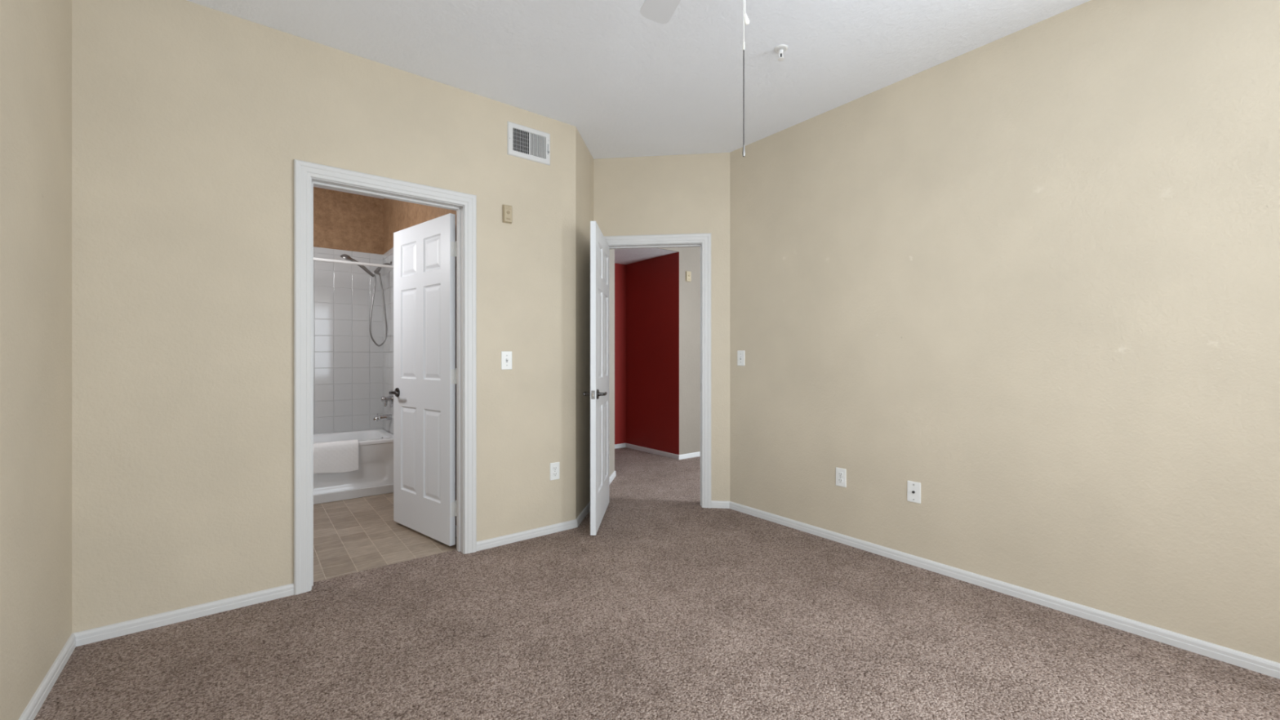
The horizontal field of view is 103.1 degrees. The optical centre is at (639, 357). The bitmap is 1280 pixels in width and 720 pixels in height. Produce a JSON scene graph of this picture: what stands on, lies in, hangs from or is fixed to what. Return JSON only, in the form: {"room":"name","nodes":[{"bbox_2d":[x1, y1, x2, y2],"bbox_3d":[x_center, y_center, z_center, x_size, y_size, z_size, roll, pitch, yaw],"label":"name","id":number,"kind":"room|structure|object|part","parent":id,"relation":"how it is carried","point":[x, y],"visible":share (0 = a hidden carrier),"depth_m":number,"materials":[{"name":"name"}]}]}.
{"room":"empty bedroom","nodes":[
{"label":"empty bedroom","id":0,"kind":"room"},
{"bbox_2d":[0,0,71,719],"bbox_3d":[-0.900,-0.212,0.177,0.120,2.780,4.627,0,0,-38],"label":"wall","id":1,"kind":"structure","parent":0,"point":[36,35],"depth_m":1.66,"materials":[{"name":"beige paint"}]},
{"bbox_2d":[18,633,75,719],"bbox_3d":[-0.884,1.135,0.265,0.013,0.059,4.507,0,0,-38],"label":"baseboard","id":2,"kind":"structure","parent":1,"relation":"attached to","point":[35,704],"depth_m":1.76,"materials":[{"name":"white wood"}]},
{"bbox_2d":[71,0,575,633],"bbox_3d":[-1.443,-0.212,2.765,2.453,2.780,0.120,0,0,-38],"label":"wall","id":3,"kind":"structure","parent":0,"point":[191,121],"depth_m":2.33,"materials":[{"name":"beige paint"}]},
{"bbox_2d":[73,519,577,646],"bbox_3d":[-1.352,1.135,2.751,2.338,0.059,0.013,0,0,-38],"label":"baseboard","id":4,"kind":"structure","parent":3,"relation":"attached to","point":[122,628],"depth_m":2.30,"materials":[{"name":"white wood"}]},
{"bbox_2d":[293,159,476,595],"bbox_3d":[-1.378,0.096,2.815,0.904,2.134,0.160,0,0,-38],"label":"door frame","id":5,"kind":"structure","parent":3,"relation":"attached to","point":[307,175],"depth_m":2.64,"materials":[{"name":"white wood"}]},
{"bbox_2d":[501,351,511,369],"bbox_3d":[-0.826,0.017,3.159,0.070,0.114,0.018,0,0,-38],"label":"light switch","id":6,"kind":"object","parent":3,"relation":"attached to","point":[506,356],"visible":1,"depth_m":3.16,"materials":[{"name":"white plastic"}]},
{"bbox_2d":[502,204,511,223],"bbox_3d":[-0.822,-0.895,3.157,0.060,0.112,0.028,0,0,-38],"label":"wall sensor","id":7,"kind":"object","parent":3,"relation":"attached to","point":[506,209],"visible":1,"depth_m":3.15,"materials":[{"name":"beige plastic"}]},
{"bbox_2d":[506,120,550,165],"bbox_3d":[-0.705,-1.373,3.252,0.296,0.208,0.022,0,0,-38],"label":"air vent","id":8,"kind":"object","parent":3,"relation":"in","point":[524,142],"visible":1,"depth_m":3.25,"materials":[{"name":"white metal"}]},
{"bbox_2d":[550,462,559,480],"bbox_3d":[-0.564,0.753,3.370,0.070,0.114,0.009,0,0,-38],"label":"wall outlet","id":9,"kind":"object","parent":3,"relation":"attached to","point":[554,467],"visible":1,"depth_m":3.37,"materials":[{"name":"white plastic"}]},
{"bbox_2d":[552,466,557,471],"bbox_3d":[-0.563,0.734,3.368,0.033,0.029,0.003,0,0,-38],"label":"receptacle","id":10,"kind":"object","parent":9,"relation":"attached to","point":[554,468],"depth_m":3.37,"materials":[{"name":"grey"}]},
{"bbox_2d":[552,471,557,476],"bbox_3d":[-0.563,0.772,3.368,0.033,0.029,0.003,0,0,-38],"label":"receptacle","id":11,"kind":"object","parent":9,"relation":"attached to","point":[554,473],"depth_m":3.37,"materials":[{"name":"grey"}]},
{"bbox_2d":[313,186,383,254],"bbox_3d":[-3.192,-0.212,4.639,1.765,2.780,0.120,0,0,-38],"label":"wall","id":12,"kind":"structure","parent":0,"point":[343,220],"depth_m":4.87,"materials":[{"name":"brown paint"}]},
{"bbox_2d":[313,246,382,434],"bbox_3d":[-3.151,-0.153,4.587,1.525,1.743,0.010,0,0,-38],"label":"tiled wall","id":13,"kind":"structure","parent":12,"relation":"attached to","point":[348,364],"depth_m":4.85,"materials":[{"name":"grey tile"}]},
{"bbox_2d":[383,198,456,525],"bbox_3d":[-1.804,-0.212,4.179,0.095,2.780,2.553,0,0,-38],"label":"wall","id":14,"kind":"structure","parent":0,"point":[398,215],"depth_m":4.37,"materials":[{"name":"brown paint"}]},
{"bbox_2d":[313,484,393,504],"bbox_3d":[-2.682,1.131,3.977,1.509,0.071,0.015,0,0,-38],"label":"trim","id":15,"kind":"structure","parent":14,"relation":"attached to","point":[357,493],"depth_m":4.20,"materials":[{"name":"white"}]},
{"bbox_2d":[382,247,393,434],"bbox_3d":[-2.302,-0.153,4.731,0.010,1.743,0.810,0,0,-38],"label":"tiled wall","id":16,"kind":"structure","parent":14,"relation":"attached to","point":[388,273],"depth_m":4.86,"materials":[{"name":"grey tile"}]},
{"bbox_2d":[313,257,393,268],"bbox_3d":[-2.721,-0.797,4.029,1.514,0.068,0.068,0,0,-38],"label":"shower rod","id":17,"kind":"object","parent":16,"relation":"attached to","point":[314,258],"visible":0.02,"depth_m":4.26,"materials":[{"name":"white metal"}]},
{"bbox_2d":[340,253,391,346],"bbox_3d":[-2.478,-0.511,4.610,0.421,0.812,0.088,0,0,-40],"label":"shower","id":18,"kind":"object","parent":16,"relation":"attached to","point":[377,270],"visible":0.91,"depth_m":4.65,"materials":[{"name":"silver metal"}]},
{"bbox_3d":[-2.508,-0.813,4.590,0.203,0.150,0.030,0,0,-43],"label":"handle","id":19,"kind":"part","parent":18,"relation":"part of","materials":[{"name":"silver metal"}]},
{"bbox_2d":[373,413,391,421],"bbox_3d":[-2.389,0.551,4.707,0.155,0.074,0.054,0,0,-38],"label":"tub spout","id":20,"kind":"object","parent":16,"relation":"attached to","point":[383,417],"visible":1,"depth_m":4.69,"materials":[{"name":"silver metal"}]},
{"bbox_2d":[381,390,393,407],"bbox_3d":[-2.362,0.383,4.728,0.088,0.160,0.160,0,0,-38],"label":"shower valve","id":21,"kind":"object","parent":16,"relation":"attached to","point":[390,397],"visible":0.96,"depth_m":4.72,"materials":[{"name":"silver metal"}]},
{"bbox_2d":[388,213,456,546],"bbox_3d":[-1.421,0.134,3.333,0.802,2.025,0.155,0,0,40],"label":"door","id":22,"kind":"structure","parent":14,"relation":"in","point":[424,253],"depth_m":3.30,"materials":[{"name":"white paint"}]},
{"bbox_3d":[-1.679,0.240,3.464,0.123,0.023,0.021,0,0,36],"label":"lever","id":23,"kind":"part","parent":22,"relation":"part of","materials":[{"name":"grey metal"}]},
{"bbox_3d":[-1.689,0.241,3.527,0.066,0.066,0.012,0,0,40],"label":"handle","id":24,"kind":"part","parent":22,"relation":"part of","materials":[{"name":"grey metal"}]},
{"bbox_2d":[575,126,614,519],"bbox_3d":[-0.401,-0.212,4.234,0.129,2.780,1.520,0,0,7],"label":"wall","id":25,"kind":"structure","parent":0,"point":[584,158],"depth_m":3.72,"materials":[{"name":"beige paint"}]},
{"bbox_2d":[576,501,590,527],"bbox_3d":[-0.398,1.135,3.754,0.013,0.059,0.577,0,0,7],"label":"baseboard","id":26,"kind":"structure","parent":25,"relation":"attached to","point":[580,518],"depth_m":3.65,"materials":[{"name":"white wood"}]},
{"bbox_2d":[582,221,609,535],"bbox_3d":[-0.280,0.132,3.665,0.155,2.025,0.807,0,0,3],"label":"door","id":27,"kind":"structure","parent":25,"relation":"in","point":[599,393],"depth_m":3.47,"materials":[{"name":"white paint"}]},
{"bbox_3d":[-0.302,0.239,3.271,0.024,0.056,0.002,0,0,3],"label":"latch plate","id":28,"kind":"part","parent":27,"relation":"part of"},
{"bbox_2d":[609,470,616,484],"bbox_3d":[-0.290,1.135,4.577,0.013,0.059,0.813,0,0,7],"label":"baseboard","id":29,"kind":"structure","parent":25,"relation":"attached to","point":[613,475],"depth_m":4.80,"materials":[{"name":"white wood"}]},
{"bbox_2d":[614,262,626,444],"bbox_3d":[-1.241,-0.025,5.833,2.830,2.405,0.120,0,0,-38],"label":"wall","id":30,"kind":"structure","parent":0,"point":[620,268],"depth_m":6.53,"materials":[{"name":"paint"}]},
{"bbox_2d":[614,443,700,459],"bbox_3d":[0.126,1.135,6.171,5.200,0.059,1.033,0,0,-38],"label":"baseboard","id":31,"kind":"structure","parent":30,"relation":"attached to","point":[676,456],"depth_m":6.04,"materials":[{"name":"white wood"}]},
{"bbox_2d":[186,0,1089,199],"bbox_3d":[1.149,-1.642,3.564,7.800,0.120,7.800,0,0,-38],"label":"ceiling","id":32,"kind":"structure","parent":0,"point":[631,84],"depth_m":2.61,"materials":[{"name":"white paint"}]},
{"bbox_2d":[640,0,749,156],"bbox_3d":[0.263,-1.075,1.444,1.023,1.015,1.068,0,0,-38],"label":"ceiling fan","id":33,"kind":"object","parent":32,"relation":"hanging from","point":[661,11],"visible":1,"depth_m":1.86,"materials":[{"name":"white"}]},
{"bbox_3d":[0.110,-1.292,1.761,0.116,0.024,0.382,0,0,-19],"label":"fan blade","id":34,"kind":"part","parent":33,"relation":"part of","materials":[{"name":"white"}]},
{"bbox_2d":[773,44,787,61],"bbox_3d":[0.721,-1.554,2.597,0.068,0.057,0.068,0,0,-38],"label":"sprinkler","id":35,"kind":"object","parent":32,"relation":"attached to","point":[780,49],"visible":1,"depth_m":2.59,"materials":[{"name":"white"}]},
{"bbox_2d":[614,248,677,264],"bbox_3d":[-0.969,-1.227,5.405,2.730,0.040,1.130,0,0,-38],"label":"ceiling","id":36,"kind":"structure","parent":0,"point":[624,256],"depth_m":5.92,"materials":[{"name":"white paint"}]},
{"bbox_2d":[626,251,679,454],"bbox_3d":[0.140,-0.212,6.267,0.120,2.780,1.138,0,0,-38],"label":"wall","id":37,"kind":"structure","parent":0,"point":[652,285],"depth_m":6.13,"materials":[{"name":"paint"}]},
{"bbox_2d":[34,447,1279,719],"bbox_3d":[1.241,1.188,3.446,7.800,0.060,7.500,0,0,-38],"label":"floor","id":38,"kind":"structure","parent":0,"point":[676,608],"depth_m":2.06,"materials":[{"name":"beige carpet"}]},
{"bbox_2d":[313,428,393,495],"bbox_3d":[-2.918,0.930,4.280,1.511,0.455,0.758,0,0,-38],"label":"bathtub","id":39,"kind":"object","parent":38,"relation":"on","point":[375,446],"visible":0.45,"depth_m":4.32,"materials":[{"name":"white ceramic"}]},
{"bbox_2d":[313,439,358,474],"bbox_3d":[-2.632,0.814,4.062,0.657,0.250,0.102,0,0,-38],"label":"bath mat","id":40,"kind":"object","parent":39,"relation":"on","point":[339,456],"visible":0.56,"depth_m":4.13,"materials":[{"name":"white fabric"}]},
{"bbox_2d":[593,152,729,501],"bbox_3d":[0.194,-0.212,4.032,1.121,2.780,0.120,0,0,7],"label":"wall","id":41,"kind":"structure","parent":0,"point":[682,193],"depth_m":3.94,"materials":[{"name":"beige paint"}]},
{"bbox_2d":[604,232,711,508],"bbox_3d":[0.107,0.101,4.043,0.911,2.125,0.160,0,0,7],"label":"door frame","id":42,"kind":"structure","parent":41,"relation":"attached to","point":[682,240],"depth_m":3.92,"materials":[{"name":"white wood"}]},
{"bbox_2d":[711,500,729,508],"bbox_3d":[0.161,1.135,3.970,1.071,0.059,0.013,0,0,7],"label":"baseboard","id":43,"kind":"structure","parent":41,"relation":"attached to","point":[714,504],"depth_m":3.91,"materials":[{"name":"white wood"}]},
{"bbox_2d":[658,246,700,454],"bbox_3d":[0.400,-0.212,5.821,5.400,2.780,0.120,0,0,-38],"label":"wall","id":44,"kind":"structure","parent":0,"point":[689,257],"depth_m":5.88,"materials":[{"name":"grey paint"}]},
{"bbox_2d":[685,271,691,281],"bbox_3d":[0.559,-0.939,5.852,0.075,0.118,0.028,0,0,-38],"label":"wall sensor","id":45,"kind":"object","parent":44,"relation":"attached to","point":[688,274],"visible":1,"depth_m":5.84,"materials":[{"name":"beige plastic"}]},
{"bbox_2d":[729,0,1279,662],"bbox_3d":[2.057,-0.212,2.264,0.120,2.780,4.274,0,0,-38],"label":"wall","id":46,"kind":"structure","parent":0,"point":[1028,277],"depth_m":2.38,"materials":[{"name":"beige paint"}]},
{"bbox_2d":[737,350,744,365],"bbox_3d":[0.755,0.003,3.818,0.018,0.114,0.070,0,0,-38],"label":"light switch","id":47,"kind":"object","parent":46,"relation":"attached to","point":[740,353],"visible":1,"depth_m":3.82,"materials":[{"name":"white plastic"}]},
{"bbox_2d":[835,467,846,487],"bbox_3d":[1.257,0.750,3.183,0.009,0.114,0.070,0,0,-38],"label":"wall outlet","id":48,"kind":"object","parent":46,"relation":"attached to","point":[841,473],"visible":1,"depth_m":3.18,"materials":[{"name":"white plastic"}]},
{"bbox_2d":[837,471,843,476],"bbox_3d":[1.255,0.731,3.181,0.003,0.029,0.033,0,0,-38],"label":"receptacle","id":49,"kind":"object","parent":48,"relation":"attached to","point":[839,473],"depth_m":3.18,"materials":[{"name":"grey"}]},
{"bbox_2d":[837,478,843,483],"bbox_3d":[1.255,0.769,3.181,0.003,0.029,0.033,0,0,-38],"label":"receptacle","id":50,"kind":"object","parent":48,"relation":"attached to","point":[839,480],"depth_m":3.18,"materials":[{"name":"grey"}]},
{"bbox_2d":[906,480,920,503],"bbox_3d":[1.525,0.750,2.834,0.016,0.116,0.072,0,0,-38],"label":"cable plate","id":51,"kind":"object","parent":46,"relation":"attached to","point":[913,488],"visible":1,"depth_m":2.83,"materials":[{"name":"white plastic"}]},
{"bbox_2d":[729,501,1279,679],"bbox_3d":[1.968,1.135,2.271,0.013,0.059,4.154,0,0,-38],"label":"baseboard","id":52,"kind":"structure","parent":46,"relation":"attached to","point":[1261,665],"depth_m":2.35,"materials":[{"name":"white wood"}]}
]}

